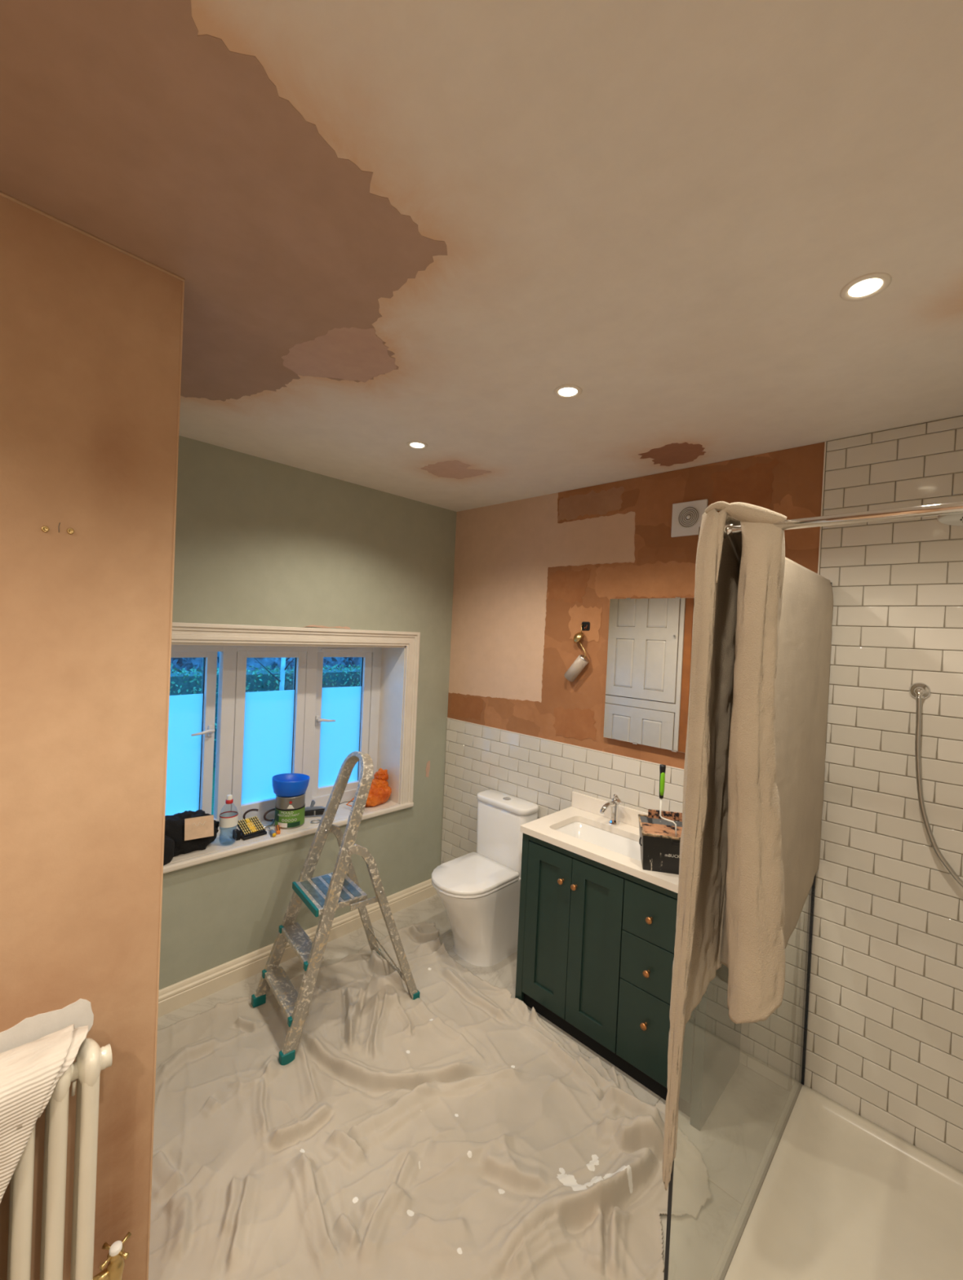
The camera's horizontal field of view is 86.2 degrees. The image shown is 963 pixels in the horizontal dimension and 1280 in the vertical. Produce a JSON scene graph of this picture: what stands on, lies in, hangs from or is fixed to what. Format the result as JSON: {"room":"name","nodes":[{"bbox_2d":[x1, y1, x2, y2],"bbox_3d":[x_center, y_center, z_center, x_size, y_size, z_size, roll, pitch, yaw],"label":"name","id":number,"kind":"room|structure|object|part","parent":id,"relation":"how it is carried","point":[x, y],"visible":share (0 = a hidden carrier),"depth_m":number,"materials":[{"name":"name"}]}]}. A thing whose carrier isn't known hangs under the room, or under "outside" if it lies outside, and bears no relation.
{"room":"bathroom","nodes":[
{"label":"bathroom","id":0,"kind":"room"},
{"bbox_2d":[0,195,182,1279],"bbox_3d":[-1.996,0.391,0.872,1.204,2.637,2.258,3,1,44],"label":"wall pier","id":1,"kind":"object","parent":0,"point":[90,331],"visible":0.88,"depth_m":1.15,"materials":[{"name":"paint"}]},
{"bbox_2d":[6,1037,112,1279],"bbox_3d":[-1.008,1.175,0.979,0.091,0.589,0.481,3,1,44],"label":"radiator","id":2,"kind":"object","parent":1,"relation":"attached to","point":[91,1059],"visible":0.68,"depth_m":1.07,"materials":[{"name":"metal"}]},
{"bbox_2d":[0,1023,88,1203],"bbox_3d":[-1.018,1.041,0.948,0.148,0.426,0.474,3,1,44],"label":"towel","id":3,"kind":"object","parent":2,"relation":"on","point":[30,1073],"visible":1,"depth_m":1.01,"materials":[{"name":"white fabric"}]},
{"bbox_2d":[93,1231,131,1279],"bbox_3d":[-0.850,1.556,1.170,0.074,0.354,0.056,2,1,-30],"label":"radiator valve","id":4,"kind":"object","parent":2,"relation":"attached to","point":[114,1269],"visible":1,"depth_m":1.16,"materials":[{"name":"gold metal"}]},
{"bbox_3d":[-0.834,1.392,1.172,0.056,0.011,0.056,2,1,-30],"label":"cross handle","id":5,"kind":"part","parent":4,"relation":"part of","materials":[{"name":"gold metal"}]},
{"bbox_2d":[146,281,184,1279],"bbox_3d":[-0.785,0.440,1.271,0.005,2.637,0.004,3,1,44],"label":"trim","id":6,"kind":"structure","parent":1,"relation":"attached to","point":[183,287],"depth_m":1.27,"materials":[{"name":"paint"}]},
{"bbox_2d":[159,435,457,990],"bbox_3d":[-1.061,0.403,2.956,0.342,2.637,2.242,3,1,44],"label":"wall","id":7,"kind":"structure","parent":0,"point":[260,541],"depth_m":2.76,"materials":[{"name":"green paint"}]},
{"bbox_2d":[163,622,420,873],"bbox_3d":[-1.136,0.494,2.866,0.381,1.140,1.688,3,1,44],"label":"window","id":8,"kind":"structure","parent":7,"relation":"in","point":[310,729],"depth_m":2.95,"materials":[{"name":"white plastic"}]},
{"bbox_2d":[163,809,219,865],"bbox_3d":[-1.438,0.932,2.467,0.211,0.179,0.351,3,1,44],"label":"jacket","id":9,"kind":"object","parent":8,"relation":"on","point":[175,844],"visible":0.44,"depth_m":2.43,"materials":[{"name":"fabric"}]},
{"bbox_2d":[184,814,213,840],"bbox_3d":[-1.355,0.900,2.470,0.134,0.102,0.032,2,1,-45],"label":"note","id":10,"kind":"object","parent":9,"relation":"on","point":[200,827],"visible":1,"depth_m":2.47,"materials":[{"name":"beige paper"}]},
{"bbox_3d":[-1.456,0.482,2.684,0.045,0.060,0.118,3,1,38],"label":"handle","id":11,"kind":"part","parent":8,"relation":"part of","materials":[{"name":"white plastic"}]},
{"bbox_2d":[218,794,238,845],"bbox_3d":[-1.276,0.904,2.594,0.085,0.246,0.085,3,1,44],"label":"water bottle","id":12,"kind":"object","parent":8,"relation":"on","point":[227,819],"visible":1,"depth_m":2.58,"materials":[{"name":"clear plastic"}]},
{"bbox_2d":[232,828,240,840],"bbox_3d":[-1.264,1.004,2.653,0.050,0.045,0.024,3,1,44],"label":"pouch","id":13,"kind":"object","parent":8,"relation":"on","point":[238,832],"visible":0.97,"depth_m":2.64,"materials":[{"name":"fabric"}]},
{"bbox_2d":[236,815,266,839],"bbox_3d":[-1.222,0.991,2.720,0.117,0.074,0.124,3,1,40],"label":"bit","id":14,"kind":"object","parent":8,"relation":"on","point":[250,828],"visible":0.94,"depth_m":2.71,"materials":[{"name":"black metal"}]},
{"bbox_2d":[243,808,275,827],"bbox_3d":[-1.203,0.974,2.815,0.183,0.102,0.070,2,1,-35],"label":"cable","id":15,"kind":"object","parent":8,"relation":"on","point":[273,820],"visible":0.67,"depth_m":2.83,"materials":[{"name":"plastic"}]},
{"bbox_3d":[-1.258,0.960,2.802,0.077,0.079,0.012,2,1,-21],"label":"handle","id":16,"kind":"part","parent":15,"relation":"part of","materials":[{"name":"plastic"}]},
{"bbox_3d":[-1.173,0.976,2.861,0.012,0.071,0.082,3,1,44],"label":"handle","id":17,"kind":"part","parent":15,"relation":"part of","materials":[{"name":"rubber"}]},
{"bbox_2d":[268,826,276,836],"bbox_3d":[-1.121,1.021,2.745,0.025,0.025,0.118,2,1,-36],"label":"screwdriver","id":18,"kind":"object","parent":8,"relation":"on","point":[273,833],"visible":1,"depth_m":2.71,"materials":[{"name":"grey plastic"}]},
{"bbox_3d":[-1.105,1.022,2.724,0.025,0.025,0.060,2,1,-36],"label":"handle","id":19,"kind":"part","parent":18,"relation":"part of","materials":[{"name":"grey plastic"}]},
{"bbox_3d":[-1.225,0.522,2.952,0.060,1.003,1.490,3,1,44],"label":"frame","id":20,"kind":"part","parent":8,"relation":"part of","materials":[{"name":"white plastic"}]},
{"bbox_2d":[275,824,280,834],"bbox_3d":[-1.103,1.021,2.783,0.022,0.020,0.107,2,1,-24],"label":"utility knife","id":21,"kind":"object","parent":8,"relation":"on","point":[277,827],"visible":1,"depth_m":2.75,"materials":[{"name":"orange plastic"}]},
{"bbox_3d":[-1.130,1.048,2.844,0.296,0.035,1.688,3,1,44],"label":"sill","id":22,"kind":"part","parent":8,"relation":"part of","materials":[{"name":"white paint"}]},
{"bbox_2d":[274,792,305,829],"bbox_3d":[-1.073,0.946,2.883,0.160,0.172,0.158,3,1,44],"label":"tin","id":23,"kind":"object","parent":8,"relation":"on","point":[290,811],"visible":0.89,"depth_m":2.82,"materials":[{"name":"green metal"}]},
{"bbox_2d":[275,808,279,822],"bbox_3d":[-1.130,0.963,2.831,0.005,0.062,0.054,2,1,-44],"label":"print","id":24,"kind":"object","parent":23,"relation":"attached to","point":[277,811],"depth_m":2.82},
{"bbox_3d":[-1.088,1.010,2.809,0.054,0.024,0.005,3,1,9],"label":"white panel","id":25,"kind":"part","parent":23,"relation":"part of","materials":[{"name":"white paper"}]},
{"bbox_2d":[272,773,310,796],"bbox_3d":[-1.069,0.814,2.885,0.186,0.102,0.202,3,1,44],"label":"bowl","id":26,"kind":"object","parent":23,"relation":"on","point":[286,784],"visible":1,"depth_m":2.82,"materials":[{"name":"plastic"}]},
{"bbox_3d":[-1.031,1.013,2.825,0.069,0.024,0.008,2,1,-37],"label":"dark panel","id":27,"kind":"part","parent":23,"relation":"part of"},
{"bbox_2d":[311,819,320,823],"bbox_3d":[-0.944,1.034,2.930,0.049,0.007,0.060,3,1,44],"label":"ring","id":28,"kind":"object","parent":8,"relation":"on","point":[312,822],"visible":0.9,"depth_m":2.92,"materials":[{"name":"silver metal"}]},
{"bbox_3d":[-0.965,0.497,3.186,0.118,0.060,0.045,2,1,-41],"label":"handle","id":29,"kind":"part","parent":8,"relation":"part of","materials":[{"name":"white plastic"}]},
{"bbox_2d":[304,800,353,816],"bbox_3d":[-0.931,0.988,3.017,0.349,0.097,0.067,2,1,-15],"label":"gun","id":30,"kind":"object","parent":8,"relation":"on","point":[309,811],"visible":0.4,"depth_m":3.00,"materials":[{"name":"black plastic"}]},
{"bbox_2d":[346,768,391,806],"bbox_3d":[-0.717,0.938,3.260,0.175,0.210,0.314,3,1,44],"label":"bag","id":31,"kind":"object","parent":8,"relation":"on","point":[380,792],"visible":0.8,"depth_m":3.26,"materials":[{"name":"orange plastic"}]},
{"bbox_2d":[157,878,437,1017],"bbox_3d":[-0.991,1.672,2.843,0.026,0.110,2.030,3,1,44],"label":"baseboard","id":32,"kind":"structure","parent":7,"relation":"attached to","point":[174,997],"depth_m":2.64,"materials":[{"name":"paint"}]},
{"bbox_2d":[306,625,350,629],"bbox_3d":[-0.868,-0.073,2.882,0.002,0.017,0.300,3,1,44],"label":"tape","id":33,"kind":"object","parent":7,"relation":"attached to","point":[340,627],"depth_m":2.90,"materials":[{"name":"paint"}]},
{"bbox_2d":[157,893,790,1279],"bbox_3d":[-0.706,1.826,1.076,3.500,0.120,4.400,3,1,44],"label":"floor","id":34,"kind":"structure","parent":0,"point":[733,1140],"depth_m":1.98,"materials":[{"name":"tile"}]},
{"bbox_2d":[148,921,711,1279],"bbox_3d":[-0.493,1.711,1.284,2.685,0.120,2.993,3,1,44],"label":"sheet","id":35,"kind":"object","parent":34,"relation":"on","point":[449,1132],"visible":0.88,"depth_m":1.79,"materials":[{"name":"plastic"}]},
{"bbox_2d":[251,751,420,1065],"bbox_3d":[-0.668,1.140,2.463,0.664,1.203,0.441,2,1,-39],"label":"step ladder","id":36,"kind":"object","parent":35,"relation":"on","point":[323,895],"visible":0.96,"depth_m":2.38,"materials":[{"name":"metal"}]},
{"bbox_3d":[-0.754,1.136,2.393,0.438,1.202,0.433,2,1,-39],"label":"rail","id":37,"kind":"part","parent":36,"relation":"part of","materials":[{"name":"metal"}]},
{"bbox_3d":[-0.676,1.327,2.692,0.040,0.814,0.383,3,1,42],"label":"leg","id":38,"kind":"part","parent":36,"relation":"part of","materials":[{"name":"paint"}]},
{"bbox_3d":[-0.531,1.207,2.364,0.151,0.025,0.008,2,1,-39],"label":"platform arm","id":39,"kind":"part","parent":36,"relation":"part of","materials":[{"name":"paint"}]},
{"bbox_3d":[-0.456,1.341,2.419,0.383,0.814,0.040,2,1,-29],"label":"leg","id":40,"kind":"part","parent":36,"relation":"part of","materials":[{"name":"paint"}]},
{"bbox_2d":[431,789,538,966],"bbox_3d":[-0.016,1.354,2.914,0.404,0.832,0.591,3,1,44],"label":"toilet","id":41,"kind":"object","parent":34,"relation":"on","point":[478,891],"visible":0.92,"depth_m":2.86,"materials":[{"name":"white ceramic"}]},
{"bbox_3d":[-0.066,1.304,2.859,0.374,0.022,0.440,3,1,44],"label":"lid","id":42,"kind":"part","parent":41,"relation":"part of","materials":[{"name":"white ceramic"}]},
{"bbox_3d":[-0.067,1.325,2.859,0.372,0.016,0.435,3,1,44],"label":"seat","id":43,"kind":"part","parent":41,"relation":"part of","materials":[{"name":"white plastic"}]},
{"bbox_3d":[0.151,0.964,3.063,0.404,0.035,0.161,3,1,44],"label":"cistern lid","id":44,"kind":"part","parent":41,"relation":"part of","materials":[{"name":"white ceramic"}]},
{"bbox_2d":[515,832,741,1131],"bbox_3d":[0.648,1.384,2.360,0.899,0.848,0.466,3,1,44],"label":"vanity cabinet","id":45,"kind":"object","parent":34,"relation":"on","point":[596,942],"visible":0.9,"depth_m":2.16,"materials":[{"name":"green paint"}]},
{"bbox_3d":[0.309,1.346,2.414,0.249,0.736,0.020,3,1,44],"label":"door","id":46,"kind":"part","parent":45,"relation":"part of","materials":[{"name":"green paint"}]},
{"bbox_3d":[0.363,1.095,2.338,0.027,0.027,0.028,3,1,44],"label":"knob","id":47,"kind":"part","parent":45,"relation":"part of","materials":[{"name":"gold metal"}]},
{"bbox_3d":[0.414,1.098,2.289,0.027,0.027,0.028,3,1,44],"label":"knob","id":48,"kind":"part","parent":45,"relation":"part of","materials":[{"name":"gold metal"}]},
{"bbox_3d":[0.491,1.357,2.239,0.252,0.736,0.020,3,1,44],"label":"door","id":49,"kind":"part","parent":45,"relation":"part of","materials":[{"name":"green paint"}]},
{"bbox_2d":[520,791,679,893],"bbox_3d":[0.672,0.968,2.361,0.911,0.238,0.454,3,1,44],"label":"washbasin","id":50,"kind":"object","parent":45,"relation":"in","point":[580,828],"visible":0.52,"depth_m":2.52,"materials":[{"name":"white stone"}]},
{"bbox_3d":[0.607,1.020,2.410,0.572,0.126,0.272,3,1,44],"label":"basin bowl","id":51,"kind":"part","parent":50,"relation":"part of","materials":[{"name":"white ceramic"}]},
{"bbox_2d":[600,794,622,825],"bbox_3d":[0.640,0.851,2.582,0.123,0.149,0.065,2,1,-16],"label":"tap","id":52,"kind":"object","parent":50,"relation":"on","point":[614,805],"visible":1,"depth_m":2.58,"materials":[{"name":"silver metal"}]},
{"bbox_3d":[0.633,0.838,2.573,0.108,0.057,0.030,2,1,-32],"label":"spout","id":53,"kind":"part","parent":52,"relation":"part of","materials":[{"name":"silver metal"}]},
{"bbox_3d":[0.688,0.801,2.584,0.049,0.041,0.010,3,1,44],"label":"lever","id":54,"kind":"part","parent":52,"relation":"part of","materials":[{"name":"silver metal"}]},
{"bbox_2d":[638,808,682,874],"bbox_3d":[0.783,0.846,2.157,0.242,0.186,0.233,3,1,13],"label":"paint bucket","id":55,"kind":"object","parent":50,"relation":"on","point":[659,853],"visible":0.64,"depth_m":2.08,"materials":[{"name":"black plastic"}]},
{"bbox_3d":[0.676,0.858,2.181,0.008,0.146,0.219,3,1,13],"label":"bucket panel","id":56,"kind":"part","parent":55,"relation":"part of","materials":[{"name":"plastic"}]},
{"bbox_2d":[645,764,676,836],"bbox_3d":[0.750,0.675,2.129,0.125,0.305,0.082,3,1,13],"label":"paint roller","id":57,"kind":"object","parent":55,"relation":"on","point":[662,767],"visible":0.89,"depth_m":2.15,"materials":[{"name":"green plastic"}]},
{"bbox_3d":[0.782,0.738,2.144,0.075,0.149,0.018,3,1,39],"label":"roller frame","id":58,"kind":"part","parent":57,"relation":"part of","materials":[{"name":"silver metal"}]},
{"bbox_3d":[0.650,1.536,2.050,0.027,0.027,0.028,3,1,44],"label":"knob","id":59,"kind":"part","parent":45,"relation":"part of","materials":[{"name":"gold metal"}]},
{"bbox_3d":[0.660,1.325,2.047,0.027,0.027,0.028,3,1,44],"label":"knob","id":60,"kind":"part","parent":45,"relation":"part of","materials":[{"name":"gold metal"}]},
{"bbox_3d":[0.669,1.111,2.044,0.027,0.027,0.028,3,1,44],"label":"knob","id":61,"kind":"part","parent":45,"relation":"part of","materials":[{"name":"gold metal"}]},
{"bbox_3d":[0.708,1.105,2.038,0.309,0.208,0.020,3,1,44],"label":"drawer","id":62,"kind":"part","parent":45,"relation":"part of","materials":[{"name":"green paint"}]},
{"bbox_3d":[0.686,1.575,2.044,0.309,0.322,0.020,3,1,44],"label":"drawer","id":63,"kind":"part","parent":45,"relation":"part of","materials":[{"name":"green paint"}]},
{"bbox_3d":[0.698,1.312,2.041,0.309,0.198,0.020,3,1,44],"label":"drawer","id":64,"kind":"part","parent":45,"relation":"part of","materials":[{"name":"green paint"}]},
{"bbox_2d":[710,1081,962,1279],"bbox_3d":[1.013,1.808,1.150,0.926,0.068,1.690,3,1,44],"label":"shower tray","id":65,"kind":"object","parent":34,"relation":"on","point":[842,1196],"visible":0.95,"depth_m":1.63,"materials":[{"name":"white ceramic"}]},
{"bbox_2d":[663,582,832,1279],"bbox_3d":[0.881,0.761,1.580,0.018,2.004,1.298,3,1,44],"label":"screen","id":66,"kind":"object","parent":65,"relation":"on","point":[812,891],"visible":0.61,"depth_m":2.02,"materials":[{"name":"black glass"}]},
{"bbox_2d":[0,0,962,511],"bbox_3d":[-0.582,-0.917,1.036,3.500,0.101,4.400,3,1,44],"label":"ceiling","id":67,"kind":"structure","parent":0,"point":[387,225],"depth_m":1.00,"materials":[{"name":"paint"}]},
{"bbox_2d":[0,191,184,281],"bbox_3d":[-1.471,-0.897,0.473,0.008,0.008,2.158,3,1,44],"label":"trim","id":68,"kind":"structure","parent":67,"relation":"attached to","point":[2,194],"depth_m":1.11,"materials":[{"name":"paint"}]},
{"bbox_2d":[406,440,427,448],"bbox_3d":[-0.287,-0.871,2.300,0.094,0.004,0.094,3,1,44],"label":"recessed light","id":69,"kind":"object","parent":67,"relation":"in","point":[415,444],"visible":1,"depth_m":2.29,"materials":[{"name":"white paint"}]},
{"bbox_2d":[554,384,582,398],"bbox_3d":[0.291,-0.836,1.734,0.094,0.004,0.094,3,1,44],"label":"recessed light","id":70,"kind":"object","parent":67,"relation":"in","point":[566,391],"visible":1,"depth_m":1.73,"materials":[{"name":"white paint"}]},
{"bbox_2d":[840,272,891,301],"bbox_3d":[0.874,-0.802,1.171,0.094,0.004,0.094,3,1,44],"label":"recessed light","id":71,"kind":"object","parent":67,"relation":"in","point":[866,289],"visible":1,"depth_m":1.17,"materials":[{"name":"white paint"}]},
{"bbox_2d":[440,415,962,1172],"bbox_3d":[0.958,0.500,2.505,3.200,2.637,0.130,3,1,44],"label":"wall","id":72,"kind":"structure","parent":0,"point":[885,1033],"depth_m":2.01,"materials":[{"name":"tile"}]},
{"bbox_2d":[446,717,684,770],"bbox_3d":[0.536,0.586,2.824,2.157,0.004,0.010,3,1,44],"label":"trim","id":73,"kind":"structure","parent":72,"relation":"attached to","point":[446,717],"depth_m":2.85,"materials":[{"name":"white paint"}]},
{"bbox_2d":[564,622,590,681],"bbox_3d":[0.525,0.065,2.812,0.140,0.332,0.069,3,1,44],"label":"wall light","id":74,"kind":"object","parent":72,"relation":"attached to","point":[582,660],"visible":1,"depth_m":2.79,"materials":[{"name":"metal"}]},
{"bbox_3d":[0.518,0.155,2.811,0.140,0.152,0.063,3,1,44],"label":"lamp shade","id":75,"kind":"part","parent":74,"relation":"part of","materials":[{"name":"white glass"}]},
{"bbox_3d":[0.544,0.046,2.789,0.009,0.099,0.060,2,1,-40],"label":"arm","id":76,"kind":"part","parent":74,"relation":"part of","materials":[{"name":"gold metal"}]},
{"bbox_2d":[603,596,694,752],"bbox_3d":[0.829,0.157,2.536,0.463,0.731,0.031,3,1,44],"label":"wall mirror","id":77,"kind":"object","parent":72,"relation":"attached to","point":[650,640],"visible":0.9,"depth_m":2.52,"materials":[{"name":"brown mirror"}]},
{"bbox_2d":[671,498,707,537],"bbox_3d":[0.976,-0.572,2.421,0.164,0.160,0.022,3,1,44],"label":"fan","id":78,"kind":"object","parent":72,"relation":"attached to","point":[686,517],"visible":0.99,"depth_m":2.42,"materials":[{"name":"white plastic"}]},
{"bbox_2d":[677,506,699,528],"bbox_3d":[0.974,-0.578,2.419,0.102,0.102,0.004,3,1,44],"label":"grille","id":79,"kind":"object","parent":78,"relation":"attached to","point":[688,517],"depth_m":2.42,"materials":[{"name":"white plastic"}]},
{"bbox_2d":[817,441,826,574],"bbox_3d":[1.344,-0.075,2.066,0.004,1.435,0.010,3,1,44],"label":"trim","id":80,"kind":"structure","parent":72,"relation":"attached to","point":[825,442],"depth_m":2.06,"materials":[{"name":"white paint"}]},
{"bbox_2d":[909,682,962,887],"bbox_3d":[1.677,0.508,1.693,0.447,0.698,0.044,3,1,44],"label":"shower hose","id":81,"kind":"object","parent":72,"relation":"attached to","point":[919,691],"visible":1,"depth_m":1.81,"materials":[{"name":"silver metal"}]},
{"bbox_2d":[909,682,931,699],"bbox_3d":[1.554,0.181,1.825,0.060,0.060,0.037,3,1,44],"label":"wall outlet","id":82,"kind":"object","parent":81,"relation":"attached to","point":[919,691],"depth_m":1.82,"materials":[{"name":"silver metal"}]},
{"bbox_3d":[0.613,0.523,-0.087,0.100,2.637,4.300,3,1,44],"label":"wall","id":83,"kind":"structure","parent":0,"visible":0},
{"bbox_2d":[698,501,962,538],"bbox_3d":[0.810,-0.214,0.807,0.919,0.052,0.052,3,1,44],"label":"support rail","id":84,"kind":"object","parent":83,"relation":"attached to","point":[731,530],"visible":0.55,"depth_m":0.92,"materials":[{"name":"silver metal"}]},
{"bbox_2d":[662,501,833,1190],"bbox_3d":[0.938,0.460,1.507,0.224,1.470,1.320,3,1,44],"label":"sheet","id":85,"kind":"object","parent":84,"relation":"hanging from","point":[754,767],"visible":1,"depth_m":1.08,"materials":[{"name":"beige fabric"}]},
{"bbox_2d":[937,513,962,525],"bbox_3d":[1.284,-0.325,1.028,0.554,0.117,0.244,3,1,44],"label":"shower head","id":86,"kind":"object","parent":83,"relation":"attached to","point":[957,519],"visible":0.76,"depth_m":1.20},
{"label":"outside","id":87,"kind":"structure","parent":0,"visible":0},
{"bbox_2d":[170,663,215,814],"bbox_3d":[-13.111,1.500,19.404,39.610,0.120,55.000,3,1,44],"label":"ground","id":88,"kind":"structure","parent":87,"point":[214,768],"depth_m":7.03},
{"bbox_2d":[170,651,353,671],"bbox_3d":[-5.106,0.423,12.333,2.904,3.151,4.611,3,1,44],"label":"bare shrub","id":89,"kind":"object","parent":88,"relation":"on","point":[188,664],"visible":0.1,"depth_m":11.11,"materials":[{"name":"plant"}]},
{"bbox_2d":[169,663,360,767],"bbox_3d":[-3.598,1.257,9.218,1.084,1.598,10.663,3,1,44],"label":"hedge","id":90,"kind":"object","parent":88,"relation":"on","point":[184,682],"visible":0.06,"depth_m":8.61,"materials":[{"name":"green plant"}]},
{"bbox_2d":[245,657,294,692],"bbox_3d":[-3.084,-0.045,8.084,0.562,4.201,1.357,3,1,44],"label":"birch tree","id":91,"kind":"object","parent":88,"relation":"on","point":[283,668],"visible":0.14,"depth_m":8.04,"materials":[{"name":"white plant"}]},
{"bbox_2d":[346,657,361,667],"bbox_3d":[-2.417,0.086,17.002,3.440,3.968,5.719,3,1,44],"label":"bare shrub","id":92,"kind":"object","parent":88,"relation":"on","point":[357,660],"visible":0.02,"depth_m":15.04,"materials":[{"name":"plant"}]}
]}

